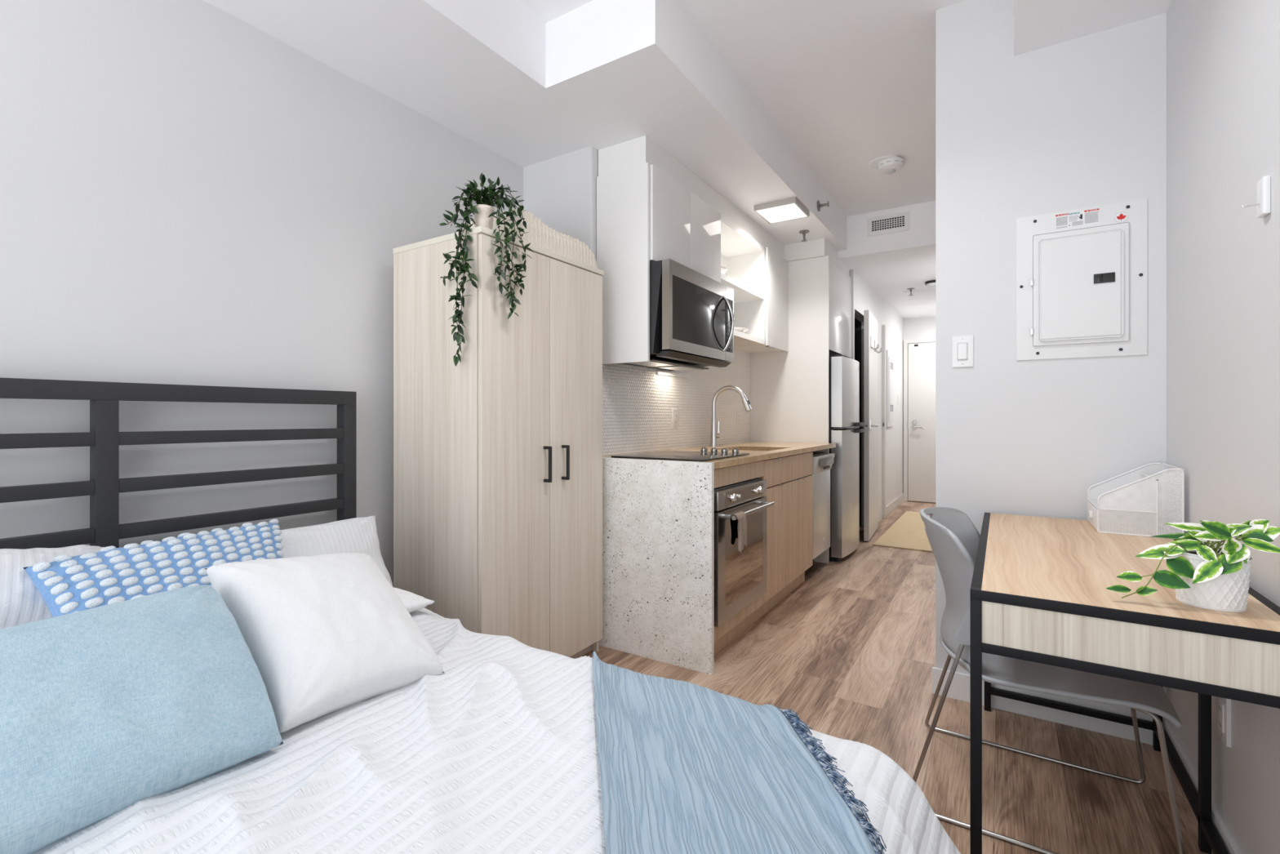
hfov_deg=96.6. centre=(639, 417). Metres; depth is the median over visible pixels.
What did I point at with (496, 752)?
duvet
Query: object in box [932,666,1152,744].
baseboard
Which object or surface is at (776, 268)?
open shelf
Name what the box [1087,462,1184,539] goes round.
desk organizer
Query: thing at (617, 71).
ceiling
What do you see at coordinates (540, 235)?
basket
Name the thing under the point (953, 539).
desk chair
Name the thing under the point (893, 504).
baseboard
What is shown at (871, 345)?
door
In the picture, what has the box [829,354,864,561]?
refrigerator
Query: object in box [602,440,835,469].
countertop
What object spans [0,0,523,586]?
wall
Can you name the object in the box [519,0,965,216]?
ceiling
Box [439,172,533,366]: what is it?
plant
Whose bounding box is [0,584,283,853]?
throw cushion
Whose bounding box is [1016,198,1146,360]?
electrical panel
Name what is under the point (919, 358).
door
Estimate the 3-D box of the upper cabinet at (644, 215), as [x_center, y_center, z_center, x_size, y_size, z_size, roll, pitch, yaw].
[0.132,-0.745,3.157,0.320,0.954,0.812,0,0,32]
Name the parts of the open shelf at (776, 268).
door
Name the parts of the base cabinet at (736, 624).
panel, panel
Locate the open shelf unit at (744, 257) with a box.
[720,215,764,346]
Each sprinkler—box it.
[799,230,808,241]
[817,200,829,211]
[906,288,915,295]
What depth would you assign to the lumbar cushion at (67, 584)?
1.34 m
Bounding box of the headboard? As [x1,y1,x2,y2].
[0,377,356,549]
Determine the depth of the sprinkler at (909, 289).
5.78 m
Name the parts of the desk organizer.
drawer pull, drawer, panel, panel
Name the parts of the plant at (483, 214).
pot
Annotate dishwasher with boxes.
[810,451,835,565]
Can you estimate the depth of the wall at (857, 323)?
5.82 m
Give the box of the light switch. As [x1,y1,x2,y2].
[951,335,973,367]
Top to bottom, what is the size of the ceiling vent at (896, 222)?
0.146 m
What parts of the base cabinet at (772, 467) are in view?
drawer, door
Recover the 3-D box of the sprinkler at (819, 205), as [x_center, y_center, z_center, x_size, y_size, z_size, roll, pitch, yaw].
[1.258,-1.455,3.915,0.069,0.072,0.072,0,0,32]
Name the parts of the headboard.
post, rail, post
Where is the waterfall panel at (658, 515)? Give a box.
[599,457,714,675]
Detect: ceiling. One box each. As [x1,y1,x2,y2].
[203,0,846,250]
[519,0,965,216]
[837,200,935,318]
[1013,0,1171,56]
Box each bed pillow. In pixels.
[0,544,104,629]
[280,515,392,586]
[393,587,436,613]
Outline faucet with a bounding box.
[710,385,751,445]
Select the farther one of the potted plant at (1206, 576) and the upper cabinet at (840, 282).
the upper cabinet at (840, 282)
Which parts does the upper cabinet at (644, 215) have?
panel, door, door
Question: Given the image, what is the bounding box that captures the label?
[1056,211,1098,228]
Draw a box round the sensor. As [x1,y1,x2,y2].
[1241,175,1271,217]
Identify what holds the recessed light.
in the ceiling at (617, 71)
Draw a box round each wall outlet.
[671,408,678,427]
[1217,696,1231,746]
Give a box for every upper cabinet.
[596,162,720,364]
[829,257,851,358]
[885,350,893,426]
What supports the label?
on the electrical panel at (1082, 273)
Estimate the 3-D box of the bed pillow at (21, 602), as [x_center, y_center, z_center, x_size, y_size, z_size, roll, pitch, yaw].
[-1.421,0.383,1.252,0.195,0.189,0.536,0,0,32]
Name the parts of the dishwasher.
door, control panel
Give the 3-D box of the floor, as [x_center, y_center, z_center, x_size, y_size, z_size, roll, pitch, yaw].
[1.062,1.160,3.300,2.877,0.100,10.010,0,0,32]
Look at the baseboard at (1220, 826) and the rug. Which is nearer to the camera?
the baseboard at (1220, 826)
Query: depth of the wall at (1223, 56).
1.38 m
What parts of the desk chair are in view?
backrest, sled leg, sled leg, seat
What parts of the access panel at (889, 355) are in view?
door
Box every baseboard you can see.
[885,493,903,515]
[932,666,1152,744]
[1162,716,1241,853]
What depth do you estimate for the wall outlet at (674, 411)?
3.57 m
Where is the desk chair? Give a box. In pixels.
[912,506,1185,853]
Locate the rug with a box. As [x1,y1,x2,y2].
[872,511,933,551]
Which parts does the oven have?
knob, knob, control panel, door glass, panel glass, handle, knob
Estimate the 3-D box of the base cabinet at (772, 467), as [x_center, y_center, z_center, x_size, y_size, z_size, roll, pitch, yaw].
[0.478,0.670,3.346,0.661,0.880,0.302,0,0,32]
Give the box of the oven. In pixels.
[714,477,774,626]
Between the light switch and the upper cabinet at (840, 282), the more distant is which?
the upper cabinet at (840, 282)
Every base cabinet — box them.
[714,460,764,655]
[754,457,783,622]
[773,452,813,606]
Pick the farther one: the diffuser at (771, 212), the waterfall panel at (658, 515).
the diffuser at (771, 212)
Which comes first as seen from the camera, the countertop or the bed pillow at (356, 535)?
the bed pillow at (356, 535)
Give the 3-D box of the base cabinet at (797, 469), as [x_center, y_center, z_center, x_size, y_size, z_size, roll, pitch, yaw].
[0.729,0.670,3.741,0.661,0.880,0.633,0,0,32]
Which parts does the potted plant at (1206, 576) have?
pot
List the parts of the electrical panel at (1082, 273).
panel door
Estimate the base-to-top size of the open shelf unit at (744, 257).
0.702 m
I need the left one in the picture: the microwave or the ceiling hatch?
the microwave
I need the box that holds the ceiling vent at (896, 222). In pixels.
[866,210,910,236]
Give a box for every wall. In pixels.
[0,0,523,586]
[523,146,750,455]
[750,255,829,563]
[848,269,902,526]
[854,318,861,525]
[902,315,935,502]
[935,0,1166,693]
[1166,0,1279,853]
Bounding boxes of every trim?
[598,135,784,258]
[784,238,848,275]
[881,324,885,518]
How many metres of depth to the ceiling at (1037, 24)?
1.94 m
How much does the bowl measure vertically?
0.060 m
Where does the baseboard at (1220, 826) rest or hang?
attached to the wall at (1223, 56)
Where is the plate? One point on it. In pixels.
(743, 330)
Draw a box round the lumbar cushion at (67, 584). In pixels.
[22,519,284,617]
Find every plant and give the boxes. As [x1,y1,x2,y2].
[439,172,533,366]
[1106,519,1279,612]
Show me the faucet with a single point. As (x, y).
(715, 434)
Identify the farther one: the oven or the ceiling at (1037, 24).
the oven
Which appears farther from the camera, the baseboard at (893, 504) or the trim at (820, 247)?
the baseboard at (893, 504)
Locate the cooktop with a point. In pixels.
(704, 455)
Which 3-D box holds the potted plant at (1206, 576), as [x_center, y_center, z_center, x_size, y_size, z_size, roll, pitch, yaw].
[1.075,0.279,1.117,0.272,0.167,0.145,0,0,32]
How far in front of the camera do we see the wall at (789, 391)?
4.45 m
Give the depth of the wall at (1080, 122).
2.13 m
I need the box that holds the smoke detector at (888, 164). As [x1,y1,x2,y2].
[869,155,904,174]
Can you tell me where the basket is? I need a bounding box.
[462,208,597,268]
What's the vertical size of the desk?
0.747 m
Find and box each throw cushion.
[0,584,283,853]
[204,552,444,733]
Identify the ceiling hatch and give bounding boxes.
[903,288,935,305]
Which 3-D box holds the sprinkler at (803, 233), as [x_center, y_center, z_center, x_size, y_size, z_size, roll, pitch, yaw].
[1.207,-1.331,4.196,0.072,0.069,0.072,0,0,32]
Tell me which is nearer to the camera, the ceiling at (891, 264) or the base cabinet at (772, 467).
the base cabinet at (772, 467)
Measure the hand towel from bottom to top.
0.174 m
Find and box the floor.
[577,501,1213,853]
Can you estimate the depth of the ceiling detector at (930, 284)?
5.46 m
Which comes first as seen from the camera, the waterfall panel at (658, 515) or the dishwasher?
the waterfall panel at (658, 515)
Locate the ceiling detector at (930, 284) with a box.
[924,280,935,288]
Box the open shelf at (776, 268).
[733,247,788,352]
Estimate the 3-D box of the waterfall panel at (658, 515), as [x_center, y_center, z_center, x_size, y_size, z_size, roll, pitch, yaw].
[0.032,0.653,2.644,0.670,0.914,0.024,0,0,32]
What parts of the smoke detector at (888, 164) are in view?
mounting plate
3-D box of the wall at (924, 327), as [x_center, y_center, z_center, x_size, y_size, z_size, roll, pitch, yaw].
[3.623,-0.262,7.543,1.515,2.744,0.100,0,0,32]
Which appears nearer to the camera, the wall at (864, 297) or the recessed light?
the recessed light
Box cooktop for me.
[611,447,749,461]
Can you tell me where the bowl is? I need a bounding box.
[720,266,728,274]
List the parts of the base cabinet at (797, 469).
door, door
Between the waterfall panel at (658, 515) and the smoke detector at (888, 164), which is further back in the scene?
the smoke detector at (888, 164)
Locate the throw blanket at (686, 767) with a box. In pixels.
[591,651,886,853]
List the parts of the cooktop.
knob, knob, knob, knob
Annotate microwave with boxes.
[623,258,734,378]
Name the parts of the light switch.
rocker frame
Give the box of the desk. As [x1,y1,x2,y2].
[969,512,1279,853]
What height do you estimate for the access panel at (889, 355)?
0.870 m
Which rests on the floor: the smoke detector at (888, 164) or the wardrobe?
the wardrobe
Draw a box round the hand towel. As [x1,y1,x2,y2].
[729,511,746,552]
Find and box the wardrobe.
[392,226,603,658]
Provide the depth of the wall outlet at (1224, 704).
1.39 m
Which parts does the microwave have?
mounting rail, door, handle, control panel, panel glass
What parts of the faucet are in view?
handle, spout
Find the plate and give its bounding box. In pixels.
[733,327,748,333]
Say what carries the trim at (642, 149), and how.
on the upper cabinet at (644, 215)
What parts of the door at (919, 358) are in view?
lever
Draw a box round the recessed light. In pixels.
[753,196,808,224]
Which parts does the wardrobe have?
panel, panel, door, handle, handle, door, panel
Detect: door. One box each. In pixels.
[863,310,882,541]
[903,337,935,502]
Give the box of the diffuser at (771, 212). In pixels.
[756,203,806,222]
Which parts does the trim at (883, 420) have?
strike plate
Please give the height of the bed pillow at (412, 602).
0.104 m
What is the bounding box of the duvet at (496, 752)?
[33,608,960,853]
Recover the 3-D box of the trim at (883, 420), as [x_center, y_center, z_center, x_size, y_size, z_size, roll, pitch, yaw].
[2.672,0.050,6.271,0.051,2.120,0.066,0,0,32]
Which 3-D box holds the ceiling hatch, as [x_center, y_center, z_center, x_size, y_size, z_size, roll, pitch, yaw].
[3.160,-1.300,6.155,0.460,0.010,0.860,0,0,32]
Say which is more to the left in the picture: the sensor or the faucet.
the faucet
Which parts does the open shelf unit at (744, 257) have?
panel, shelf, shelf, panel, shelf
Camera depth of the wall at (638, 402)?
3.20 m
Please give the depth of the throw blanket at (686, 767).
0.91 m
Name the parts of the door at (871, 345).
latch plate, lever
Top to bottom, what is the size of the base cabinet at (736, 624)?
0.880 m
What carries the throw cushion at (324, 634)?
on the duvet at (496, 752)
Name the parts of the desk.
leg, leg, floor rail, frame, panel, frame, leg, leg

